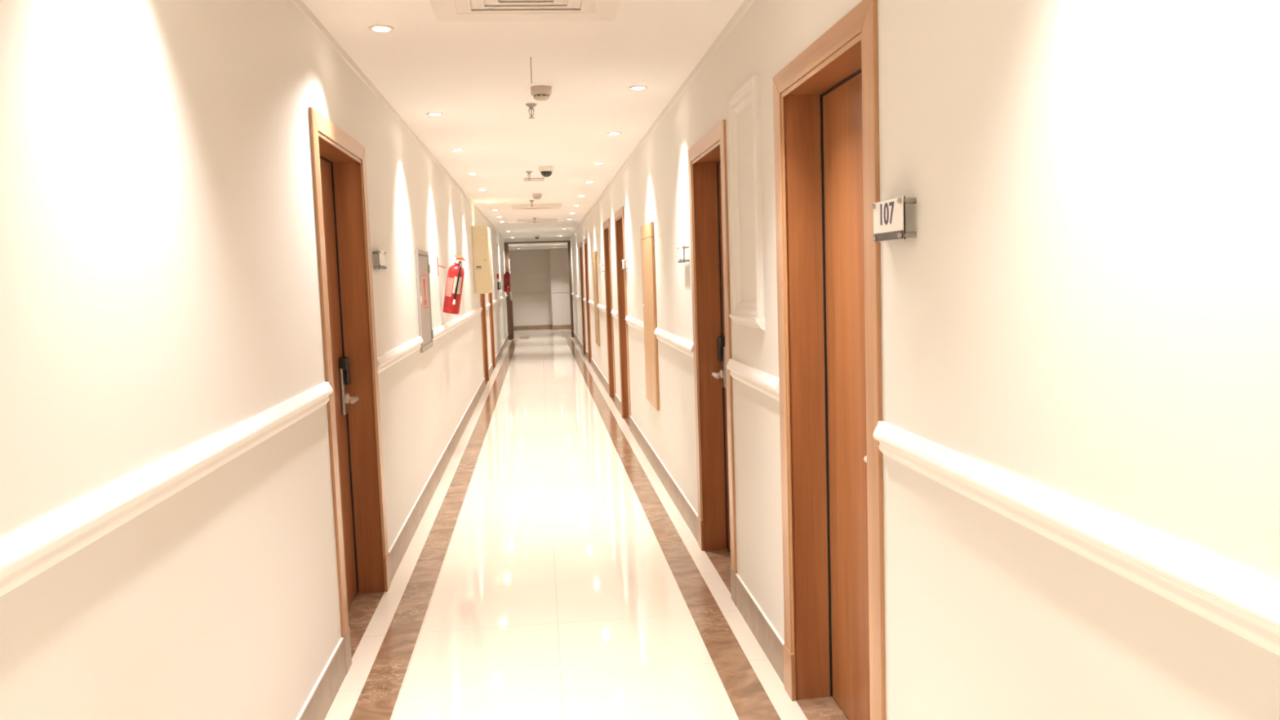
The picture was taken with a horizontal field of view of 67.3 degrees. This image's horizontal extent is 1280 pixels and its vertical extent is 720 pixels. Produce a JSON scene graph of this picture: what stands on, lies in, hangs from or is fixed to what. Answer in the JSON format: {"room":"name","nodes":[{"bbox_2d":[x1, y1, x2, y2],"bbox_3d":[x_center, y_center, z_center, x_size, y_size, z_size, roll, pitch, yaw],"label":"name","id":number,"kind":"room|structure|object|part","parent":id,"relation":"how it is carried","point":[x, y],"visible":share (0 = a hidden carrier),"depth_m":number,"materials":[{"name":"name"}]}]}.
{"room":"hotel corridor","nodes":[
{"label":"hotel corridor","id":0,"kind":"room"},
{"bbox_2d":[0,0,507,719],"bbox_3d":[-1.914,-0.566,9.523,0.250,2.525,27.770,-2,5,-6],"label":"wall","id":1,"kind":"structure","parent":0,"point":[160,286],"depth_m":2.14,"materials":[{"name":"white paint"}]},
{"bbox_2d":[0,381,333,596],"bbox_3d":[-0.724,0.445,-0.352,0.024,0.081,7.780,-2,5,-6],"label":"trim","id":2,"kind":"structure","parent":1,"relation":"attached to","point":[28,552],"depth_m":1.78,"materials":[{"name":"white paint"}]},
{"bbox_2d":[308,106,391,674],"bbox_3d":[-1.298,0.099,4.017,0.230,2.085,1.067,-2,5,-6],"label":"door","id":3,"kind":"structure","parent":1,"relation":"in","point":[338,160],"depth_m":4.40,"materials":[{"name":"brown wood"}]},
{"bbox_3d":[-1.308,0.179,4.342,0.062,0.048,0.144,-2,5,-6],"label":"lever handle","id":4,"kind":"part","parent":3,"relation":"part of","materials":[{"name":"silver metal"}]},
{"bbox_2d":[372,250,386,270],"bbox_3d":[-1.272,-0.487,4.698,0.039,0.092,0.182,-2,5,-6],"label":"room sign","id":5,"kind":"object","parent":1,"relation":"attached to","point":[381,255],"visible":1,"depth_m":4.66,"materials":[{"name":"white plastic"}]},
{"bbox_3d":[-1.261,-0.497,4.699,0.002,0.070,0.178,-2,5,-6],"label":"plate","id":6,"kind":"part","parent":5,"relation":"part of","materials":[{"name":"white plastic"}]},
{"bbox_2d":[290,0,503,239],"bbox_3d":[-1.820,-1.745,9.373,0.007,0.038,27.650,-2,5,-6],"label":"trim","id":7,"kind":"structure","parent":1,"relation":"attached to","point":[303,8],"depth_m":4.58,"materials":[{"name":"white paint"}]},
{"bbox_2d":[377,336,423,373],"bbox_3d":[-1.333,-0.042,5.406,0.024,0.081,1.720,-2,5,-6],"label":"trim","id":8,"kind":"structure","parent":1,"relation":"attached to","point":[387,359],"depth_m":5.19,"materials":[{"name":"white paint"}]},
{"bbox_2d":[295,333,508,719],"bbox_3d":[-1.740,0.598,9.579,0.009,0.146,27.650,-2,5,-6],"label":"baseboard","id":9,"kind":"structure","parent":1,"relation":"attached to","point":[318,703],"depth_m":5.03,"materials":[{"name":"stone"}]},
{"bbox_2d":[414,248,433,352],"bbox_3d":[-1.463,-0.407,6.539,0.027,0.672,0.615,-2,5,-6],"label":"upper cabinet","id":10,"kind":"object","parent":1,"relation":"attached to","point":[422,266],"visible":0.98,"depth_m":6.48,"materials":[{"name":"beige metal"}]},
{"bbox_3d":[-1.470,-0.409,6.538,0.013,0.599,0.547,-2,5,-6],"label":"cabinet door","id":11,"kind":"part","parent":10,"relation":"part of","materials":[{"name":"grey paint"}]},
{"bbox_2d":[436,256,445,275],"bbox_3d":[-1.568,-0.742,7.600,0.085,0.150,0.026,-6,7,-41],"label":"wall bracket","id":12,"kind":"object","parent":1,"relation":"attached to","point":[437,256],"visible":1,"depth_m":7.57,"materials":[{"name":"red metal"}]},
{"bbox_2d":[442,254,465,314],"bbox_3d":[-1.496,-0.607,7.713,0.197,0.480,0.148,0,5,21],"label":"fire extinguisher","id":13,"kind":"object","parent":12,"relation":"hanging from","point":[455,279],"visible":1,"depth_m":7.67,"materials":[{"name":"red metal"}]},
{"bbox_2d":[432,306,482,341],"bbox_3d":[-1.806,-0.420,9.877,0.024,0.081,6.075,-2,5,-6],"label":"trim","id":14,"kind":"structure","parent":1,"relation":"attached to","point":[442,330],"depth_m":8.64,"materials":[{"name":"white paint"}]},
{"bbox_2d":[471,225,493,293],"bbox_3d":[-1.991,-1.262,12.153,0.190,0.835,0.724,-2,5,-6],"label":"upper cabinet","id":15,"kind":"object","parent":1,"relation":"attached to","point":[481,234],"visible":1,"depth_m":11.80,"materials":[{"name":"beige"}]},
{"bbox_2d":[480,293,489,388],"bbox_3d":[-2.291,-0.694,13.401,0.230,2.085,1.067,-2,5,-6],"label":"door","id":16,"kind":"structure","parent":1,"relation":"in","point":[482,299],"depth_m":13.87,"materials":[{"name":"brown wood"}]},
{"bbox_2d":[485,302,490,309],"bbox_3d":[-2.294,-0.809,14.488,0.024,0.081,1.110,-2,5,-6],"label":"trim","id":17,"kind":"structure","parent":1,"relation":"attached to","point":[487,305],"depth_m":14.43,"materials":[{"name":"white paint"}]},
{"bbox_2d":[488,292,496,371],"bbox_3d":[-2.518,-0.876,15.552,0.230,2.085,1.067,-2,5,-6],"label":"door","id":18,"kind":"structure","parent":1,"relation":"in","point":[490,295],"depth_m":16.02,"materials":[{"name":"brown wood"}]},
{"bbox_2d":[497,281,501,289],"bbox_3d":[-2.705,-1.425,18.464,0.067,0.152,0.060,-2,5,-6],"label":"handset","id":19,"kind":"object","parent":1,"relation":"attached to","point":[498,282],"visible":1,"depth_m":18.45,"materials":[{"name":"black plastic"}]},
{"bbox_2d":[493,294,506,305],"bbox_3d":[-2.840,-1.245,19.641,0.024,0.081,7.170,-2,5,-6],"label":"trim","id":20,"kind":"structure","parent":1,"relation":"attached to","point":[495,301],"depth_m":18.75,"materials":[{"name":"white paint"}]},
{"bbox_3d":[-3.072,-1.851,21.618,0.016,0.160,0.028,-2,5,-6],"label":"wall bracket","id":21,"kind":"object","parent":1,"relation":"attached to","visible":0},
{"bbox_2d":[503,268,511,292],"bbox_3d":[-2.993,-1.797,21.627,0.159,0.534,0.160,-1,5,13],"label":"fire extinguisher","id":22,"kind":"object","parent":21,"relation":"hanging from","point":[507,285],"visible":1,"depth_m":21.58,"materials":[{"name":"red metal"}]},
{"bbox_2d":[302,0,744,238],"bbox_3d":[-1.040,-1.842,9.508,2.092,0.080,27.770,-2,5,-6],"label":"ceiling","id":23,"kind":"structure","parent":0,"point":[477,74],"depth_m":4.89,"materials":[{"name":"white paint"}]},
{"bbox_2d":[368,24,394,32],"bbox_3d":[-1.010,-1.293,3.752,0.100,0.006,0.100,-2,5,-6],"label":"recessed light","id":24,"kind":"object","parent":23,"relation":"in","point":[377,28],"visible":1,"depth_m":3.75,"materials":[{"name":"beige glass"}]},
{"bbox_2d":[426,112,443,115],"bbox_3d":[-1.216,-1.457,5.699,0.100,0.006,0.100,-2,5,-6],"label":"recessed light","id":25,"kind":"object","parent":23,"relation":"in","point":[428,113],"visible":1,"depth_m":5.68,"materials":[{"name":"beige glass"}]},
{"bbox_2d":[450,148,464,151],"bbox_3d":[-1.385,-1.592,7.289,0.100,0.006,0.100,-2,5,-6],"label":"recessed light","id":26,"kind":"object","parent":23,"relation":"in","point":[456,149],"visible":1,"depth_m":7.28,"materials":[{"name":"beige glass"}]},
{"bbox_2d":[429,0,620,22],"bbox_3d":[-0.391,-1.260,3.279,0.660,0.030,0.660,-2,5,-6],"label":"ceiling vent","id":27,"kind":"object","parent":23,"relation":"in","point":[444,11],"visible":1,"depth_m":3.48,"materials":[{"name":"white metal"}]},
{"bbox_2d":[525,171,532,180],"bbox_3d":[-1.030,-1.711,8.927,0.066,0.080,0.066,-2,5,-6],"label":"sprinkler","id":28,"kind":"object","parent":23,"relation":"attached to","point":[527,172],"visible":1,"depth_m":8.91,"materials":[{"name":"silver metal"}]},
{"bbox_2d":[524,102,537,119],"bbox_3d":[-0.621,-1.422,5.493,0.066,0.080,0.066,-2,5,-6],"label":"sprinkler","id":29,"kind":"object","parent":23,"relation":"attached to","point":[531,105],"visible":1,"depth_m":5.48,"materials":[{"name":"silver metal"}]},
{"bbox_2d":[530,57,532,84],"bbox_3d":[-0.524,-1.389,4.621,0.004,0.001,0.600,-2,5,-6],"label":"trim","id":30,"kind":"structure","parent":23,"relation":"attached to","point":[531,57],"depth_m":4.59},
{"bbox_2d":[524,177,544,181],"bbox_3d":[-1.058,-1.803,9.596,0.200,0.012,0.200,-2,5,-6],"label":"access panel","id":31,"kind":"object","parent":23,"relation":"attached to","point":[525,179],"visible":1,"depth_m":9.57,"materials":[{"name":"white metal"}]},
{"bbox_2d":[511,203,561,209],"bbox_3d":[-1.408,-2.092,13.111,0.660,0.030,0.660,-2,5,-6],"label":"ceiling vent","id":32,"kind":"object","parent":23,"relation":"in","point":[542,206],"visible":1,"depth_m":12.93,"materials":[{"name":"white metal"}]},
{"bbox_2d":[532,193,542,199],"bbox_3d":[-1.209,-1.920,11.299,0.110,0.067,0.110,-2,5,-6],"label":"smoke detector","id":33,"kind":"object","parent":23,"relation":"attached to","point":[536,196],"visible":1,"depth_m":11.26,"materials":[{"name":"beige plastic"}]},
{"bbox_2d":[517,218,557,223],"bbox_3d":[-1.747,-2.365,16.349,0.660,0.030,0.660,-2,5,-6],"label":"ceiling vent","id":34,"kind":"object","parent":23,"relation":"in","point":[529,220],"visible":0.97,"depth_m":16.15,"materials":[{"name":"white metal"}]},
{"bbox_2d":[530,85,551,101],"bbox_3d":[-0.516,-1.391,5.021,0.110,0.067,0.110,-2,5,-6],"label":"smoke detector","id":35,"kind":"object","parent":23,"relation":"attached to","point":[540,93],"visible":1,"depth_m":4.98,"materials":[{"name":"beige plastic"}]},
{"bbox_2d":[538,165,553,177],"bbox_3d":[-0.837,-1.681,8.591,0.136,0.094,0.136,-2,5,-6],"label":"dome camera","id":36,"kind":"object","parent":23,"relation":"attached to","point":[545,171],"visible":1,"depth_m":8.54,"materials":[{"name":"beige plastic"}]},
{"bbox_2d":[607,132,621,134],"bbox_3d":[-0.178,-1.581,6.705,0.100,0.006,0.100,-2,5,-6],"label":"recessed light","id":37,"kind":"object","parent":23,"relation":"in","point":[608,133],"visible":1,"depth_m":6.70,"materials":[{"name":"beige glass"}]},
{"bbox_2d":[628,85,647,90],"bbox_3d":[-0.009,-1.446,5.107,0.100,0.006,0.100,-2,5,-6],"label":"recessed light","id":38,"kind":"object","parent":23,"relation":"in","point":[633,87],"visible":1,"depth_m":5.10,"materials":[{"name":"beige glass"}]},
{"bbox_2d":[508,244,568,250],"bbox_3d":[-2.727,-3.025,25.411,4.600,0.080,4.300,-2,5,-6],"label":"ceiling","id":39,"kind":"structure","parent":0,"point":[535,247],"depth_m":25.84,"materials":[{"name":"white paint"}]},
{"bbox_2d":[508,248,570,326],"bbox_3d":[-2.885,-2.025,27.375,4.600,2.365,0.540,-2,5,-6],"label":"wall","id":40,"kind":"structure","parent":0,"point":[530,269],"depth_m":27.45,"materials":[{"name":"beige paint"}]},
{"bbox_2d":[513,324,571,330],"bbox_3d":[-2.841,-0.922,27.405,4.400,0.120,0.435,-2,5,-6],"label":"baseboard","id":41,"kind":"structure","parent":40,"relation":"attached to","point":[539,326],"depth_m":27.55,"materials":[{"name":"stone"}]},
{"bbox_2d":[516,257,569,311],"bbox_3d":[-2.882,-2.132,27.300,4.400,1.550,0.432,-2,5,-6],"label":"trim","id":42,"kind":"structure","parent":40,"relation":"attached to","point":[549,257],"depth_m":27.19,"materials":[{"name":"beige paint"}]},
{"bbox_2d":[324,328,848,719],"bbox_3d":[-1.202,0.445,11.944,4.400,0.001,32.250,-2,5,-6],"label":"floor","id":43,"kind":"structure","parent":0,"point":[549,571],"depth_m":4.42,"materials":[{"name":"beige tile"}]},
{"bbox_2d":[503,236,573,340],"bbox_3d":[-2.450,-1.744,23.338,1.592,2.444,0.280,-2,5,-6],"label":"frame","id":44,"kind":"object","parent":43,"relation":"on","point":[548,241],"visible":0.85,"depth_m":23.18,"materials":[{"name":"brown wood"}]},
{"bbox_3d":[-3.110,-0.984,23.363,0.050,0.930,0.180,-2,5,-6],"label":"kick plate","id":45,"kind":"part","parent":44,"relation":"part of","materials":[{"name":"brown wood"}]},
{"bbox_2d":[569,0,1279,719],"bbox_3d":[-0.083,-0.644,9.710,0.250,2.525,27.770,-2,5,-6],"label":"wall","id":46,"kind":"structure","parent":0,"point":[1082,306],"depth_m":1.55,"materials":[{"name":"white paint"}]},
{"bbox_2d":[571,293,581,300],"bbox_3d":[-1.387,-1.377,20.811,0.024,0.081,5.132,-2,5,-6],"label":"trim","id":47,"kind":"structure","parent":46,"relation":"attached to","point":[577,296],"depth_m":20.11,"materials":[{"name":"white paint"}]},
{"bbox_2d":[578,241,586,357],"bbox_3d":[-0.957,-1.127,17.804,0.230,2.085,0.965,-2,5,-6],"label":"door","id":48,"kind":"structure","parent":46,"relation":"in","point":[580,243],"depth_m":18.15,"materials":[{"name":"brown wood"}]},
{"bbox_2d":[583,237,591,366],"bbox_3d":[-0.761,-0.971,15.961,0.230,2.085,0.965,-2,5,-6],"label":"door","id":49,"kind":"structure","parent":46,"relation":"in","point":[585,242],"depth_m":16.31,"materials":[{"name":"brown wood"}]},
{"bbox_2d":[588,299,594,306],"bbox_3d":[-0.738,-0.858,14.674,0.024,0.081,1.620,-2,5,-6],"label":"trim","id":50,"kind":"structure","parent":46,"relation":"attached to","point":[591,303],"depth_m":14.62,"materials":[{"name":"white paint"}]},
{"bbox_2d":[592,251,599,346],"bbox_3d":[-0.619,-0.864,13.500,0.024,1.305,0.730,-2,5,-6],"label":"access panel","id":51,"kind":"object","parent":46,"relation":"attached to","point":[594,253],"visible":1,"depth_m":13.32,"materials":[{"name":"beige wood"}]},
{"bbox_2d":[596,303,605,312],"bbox_3d":[-0.494,-0.663,12.368,0.024,0.081,1.572,-2,5,-6],"label":"trim","id":52,"kind":"structure","parent":46,"relation":"attached to","point":[602,308],"depth_m":12.29,"materials":[{"name":"white paint"}]},
{"bbox_2d":[602,217,615,405],"bbox_3d":[-0.250,-0.562,11.125,0.230,2.085,0.965,-2,5,-6],"label":"door","id":53,"kind":"structure","parent":46,"relation":"in","point":[606,237],"depth_m":11.48,"materials":[{"name":"brown wood"}]},
{"bbox_2d":[610,309,617,319],"bbox_3d":[-0.269,-0.484,10.245,0.024,0.081,0.797,-2,5,-6],"label":"trim","id":54,"kind":"structure","parent":46,"relation":"attached to","point":[615,313],"depth_m":10.20,"materials":[{"name":"white paint"}]},
{"bbox_2d":[614,206,631,430],"bbox_3d":[-0.066,-0.415,9.386,0.230,2.085,0.965,-2,5,-6],"label":"door","id":55,"kind":"structure","parent":46,"relation":"in","point":[625,407],"depth_m":9.74,"materials":[{"name":"brown wood"}]},
{"bbox_2d":[621,259,627,269],"bbox_3d":[-0.140,-0.870,8.752,0.039,0.092,0.182,-2,5,-6],"label":"room sign","id":56,"kind":"object","parent":46,"relation":"attached to","point":[622,260],"visible":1,"depth_m":8.67,"materials":[{"name":"white plastic"}]},
{"bbox_2d":[625,315,644,332],"bbox_3d":[-0.045,-0.305,8.126,0.024,0.081,1.565,-2,5,-6],"label":"trim","id":57,"kind":"structure","parent":46,"relation":"attached to","point":[632,322],"depth_m":8.04,"materials":[{"name":"white paint"}]},
{"bbox_2d":[640,222,659,410],"bbox_3d":[0.069,-0.328,7.001,0.024,1.310,0.685,-2,5,-6],"label":"access panel","id":58,"kind":"object","parent":46,"relation":"attached to","point":[647,242],"visible":1,"depth_m":6.89,"materials":[{"name":"brown wood"}]},
{"bbox_2d":[569,0,755,237],"bbox_3d":[-0.245,-1.812,9.534,0.007,0.038,27.650,-2,5,-6],"label":"trim","id":59,"kind":"structure","parent":46,"relation":"attached to","point":[746,4],"depth_m":4.84,"materials":[{"name":"white paint"}]},
{"bbox_2d":[653,328,693,357],"bbox_3d":[0.195,-0.114,5.862,0.024,0.081,1.635,-2,5,-6],"label":"trim","id":60,"kind":"structure","parent":46,"relation":"attached to","point":[683,345],"depth_m":5.67,"materials":[{"name":"white paint"}]},
{"bbox_2d":[573,332,784,684],"bbox_3d":[-0.167,0.530,9.740,0.009,0.146,27.650,-2,5,-6],"label":"baseboard","id":61,"kind":"structure","parent":46,"relation":"attached to","point":[768,638],"depth_m":4.16,"materials":[{"name":"stone"}]},
{"bbox_2d":[677,244,689,262],"bbox_3d":[0.235,-0.573,5.204,0.039,0.092,0.182,-2,5,-6],"label":"room sign","id":62,"kind":"object","parent":46,"relation":"attached to","point":[681,249],"visible":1,"depth_m":5.16,"materials":[{"name":"white plastic"}]},
{"bbox_3d":[0.223,-0.581,5.202,0.002,0.070,0.178,-2,5,-6],"label":"plate","id":63,"kind":"part","parent":62,"relation":"part of","materials":[{"name":"white plastic"}]},
{"bbox_2d":[688,120,737,605],"bbox_3d":[0.442,-0.010,4.587,0.230,2.085,0.965,-2,5,-6],"label":"door","id":64,"kind":"structure","parent":46,"relation":"in","point":[707,158],"depth_m":4.94,"materials":[{"name":"brown wood"}]},
{"bbox_3d":[0.399,0.076,4.857,0.062,0.048,0.144,-2,5,-6],"label":"lever handle","id":65,"kind":"part","parent":64,"relation":"part of","materials":[{"name":"silver metal"}]},
{"bbox_2d":[727,73,765,330],"bbox_3d":[0.395,-0.578,3.665,0.034,0.908,0.487,-2,5,-6],"label":"trim","id":66,"kind":"structure","parent":46,"relation":"attached to","point":[750,313],"depth_m":3.63,"materials":[{"name":"white paint"}]},
{"bbox_2d":[726,358,779,401],"bbox_3d":[0.426,0.071,3.679,0.024,0.081,0.854,-2,5,-6],"label":"trim","id":67,"kind":"structure","parent":46,"relation":"attached to","point":[766,384],"depth_m":3.59,"materials":[{"name":"white paint"}]},
{"bbox_2d":[773,0,885,719],"bbox_3d":[0.632,0.142,2.791,0.230,2.085,0.965,-2,5,-6],"label":"door","id":68,"kind":"structure","parent":46,"relation":"in","point":[825,100],"depth_m":3.08,"materials":[{"name":"brown wood"}]},
{"bbox_2d":[871,195,916,242],"bbox_3d":[0.560,-0.310,2.128,0.039,0.092,0.182,-2,5,-6],"label":"room sign","id":69,"kind":"object","parent":46,"relation":"attached to","point":[889,215],"visible":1,"depth_m":2.10,"materials":[{"name":"white plastic"}]},
{"bbox_3d":[0.549,-0.318,2.126,0.002,0.070,0.178,-2,5,-6],"label":"plate","id":70,"kind":"part","parent":69,"relation":"part of","materials":[{"name":"white plastic"}]},
{"bbox_3d":[0.552,-0.309,2.127,0.003,0.092,0.182,-2,5,-6],"label":"plate","id":71,"kind":"part","parent":69,"relation":"part of","materials":[{"name":"white plastic"}]},
{"bbox_2d":[872,421,1279,656],"bbox_3d":[0.907,0.455,-0.870,0.024,0.081,6.410,-2,5,-6],"label":"trim","id":72,"kind":"structure","parent":46,"relation":"attached to","point":[1246,604],"depth_m":1.35,"materials":[{"name":"white paint"}]}
]}

